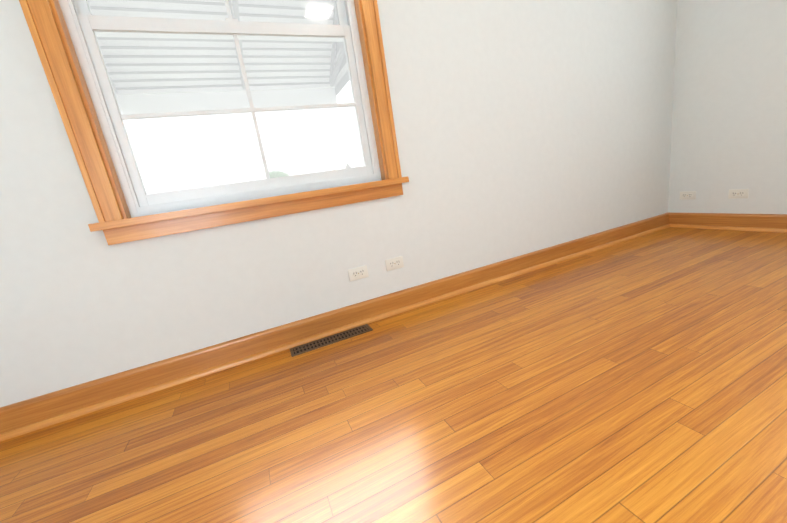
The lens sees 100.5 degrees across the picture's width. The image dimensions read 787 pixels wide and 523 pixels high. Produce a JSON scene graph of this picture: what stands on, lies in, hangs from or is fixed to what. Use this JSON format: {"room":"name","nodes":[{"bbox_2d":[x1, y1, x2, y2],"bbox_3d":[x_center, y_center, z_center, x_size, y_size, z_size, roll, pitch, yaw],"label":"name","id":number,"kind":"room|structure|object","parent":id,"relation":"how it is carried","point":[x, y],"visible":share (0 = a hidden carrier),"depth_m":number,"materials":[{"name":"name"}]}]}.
{"room":"empty room","nodes":[
{"label":"empty room","id":0,"kind":"room"},
{"bbox_2d":[0,0,677,406],"bbox_3d":[0.145,-1.033,1.769,4.700,2.515,0.200,-14,14,-22],"label":"wall","id":1,"kind":"structure","parent":0,"point":[526,126],"depth_m":1.69,"materials":[{"name":"paint"}]},
{"bbox_2d":[19,0,408,244],"bbox_3d":[-0.665,-0.976,1.363,1.312,1.581,0.220,-14,14,-22],"label":"window","id":2,"kind":"structure","parent":1,"relation":"in","point":[65,34],"depth_m":1.38,"materials":[{"name":"brown wood"}]},
{"bbox_2d":[88,0,349,114],"bbox_3d":[-0.985,-1.490,1.829,1.476,1.002,0.995,-14,14,-22],"label":"canopy","id":3,"kind":"object","parent":1,"relation":"attached to","point":[199,53],"depth_m":2.16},
{"bbox_2d":[0,212,671,441],"bbox_3d":[0.371,0.138,1.942,4.300,0.115,0.034,-14,14,-22],"label":"baseboard","id":4,"kind":"structure","parent":1,"relation":"attached to","point":[37,413],"depth_m":1.55,"materials":[{"name":"brown wood"}]},
{"bbox_2d":[348,265,368,281],"bbox_3d":[-0.181,0.061,1.692,0.104,0.064,0.009,-14,14,-22],"label":"electrical outlet","id":5,"kind":"object","parent":1,"relation":"attached to","point":[360,272],"visible":1,"depth_m":1.69,"materials":[{"name":"white plastic"}]},
{"bbox_2d":[385,256,403,270],"bbox_3d":[0.007,0.011,1.769,0.104,0.064,0.009,-14,14,-22],"label":"electrical outlet","id":6,"kind":"object","parent":1,"relation":"attached to","point":[394,263],"visible":1,"depth_m":1.77,"materials":[{"name":"white plastic"}]},
{"bbox_2d":[0,227,786,522],"bbox_3d":[1.114,0.525,0.363,4.700,0.120,4.000,-14,14,-22],"label":"floor","id":7,"kind":"structure","parent":0,"point":[642,379],"depth_m":0.99,"materials":[{"name":"brown wood"}]},
{"bbox_2d":[290,324,372,356],"bbox_3d":[-0.301,0.379,1.603,0.400,0.009,0.086,-14,14,-22],"label":"floor vent","id":8,"kind":"object","parent":7,"relation":"in","point":[323,342],"visible":1,"depth_m":1.60,"materials":[{"name":"brown metal"}]},
{"bbox_2d":[668,0,786,213],"bbox_3d":[2.987,-1.239,0.798,0.200,2.515,3.800,-14,14,-22],"label":"wall","id":9,"kind":"structure","parent":0,"point":[729,122],"depth_m":2.26,"materials":[{"name":"paint"}]},
{"bbox_2d":[680,191,695,199],"bbox_3d":[2.321,-0.521,2.585,0.009,0.064,0.104,-14,14,-22],"label":"electrical outlet","id":10,"kind":"object","parent":9,"relation":"attached to","point":[687,195],"visible":1,"depth_m":2.58,"materials":[{"name":"white plastic"}]},
{"bbox_2d":[672,212,786,232],"bbox_3d":[3.019,-0.074,1.122,0.034,0.115,3.480,-14,14,-22],"label":"baseboard","id":11,"kind":"structure","parent":9,"relation":"attached to","point":[722,221],"depth_m":2.37,"materials":[{"name":"brown wood"}]},
{"bbox_2d":[728,189,748,198],"bbox_3d":[2.441,-0.478,2.319,0.009,0.064,0.104,-14,14,-22],"label":"electrical outlet","id":12,"kind":"object","parent":9,"relation":"attached to","point":[737,193],"visible":1,"depth_m":2.32,"materials":[{"name":"white plastic"}]},
{"label":"outside","id":13,"kind":"structure","parent":0,"visible":0},
{"bbox_3d":[2.562,1.325,3.154,280.000,0.220,280.000,-14,14,-22],"label":"ground","id":14,"kind":"structure","parent":13,"visible":0},
{"bbox_2d":[269,170,288,177],"bbox_3d":[-4.980,-2.442,15.382,1.157,3.654,1.178,-14,14,-22],"label":"tree","id":15,"kind":"object","parent":14,"relation":"on","point":[277,175],"depth_m":14.52,"materials":[{"name":"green plant"}]},
{"bbox_2d":[248,159,334,180],"bbox_3d":[-11.232,-8.255,37.736,9.200,6.300,10.250,-14,14,-22],"label":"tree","id":16,"kind":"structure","parent":14,"relation":"on","point":[292,169],"depth_m":36.94,"materials":[{"name":"plant"}]},
{"bbox_2d":[345,160,363,168],"bbox_3d":[-1.305,-10.669,41.813,8.700,6.100,10.250,-14,14,-22],"label":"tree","id":17,"kind":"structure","parent":14,"relation":"on","point":[355,165],"depth_m":39.65,"materials":[{"name":"plant"}]}
]}

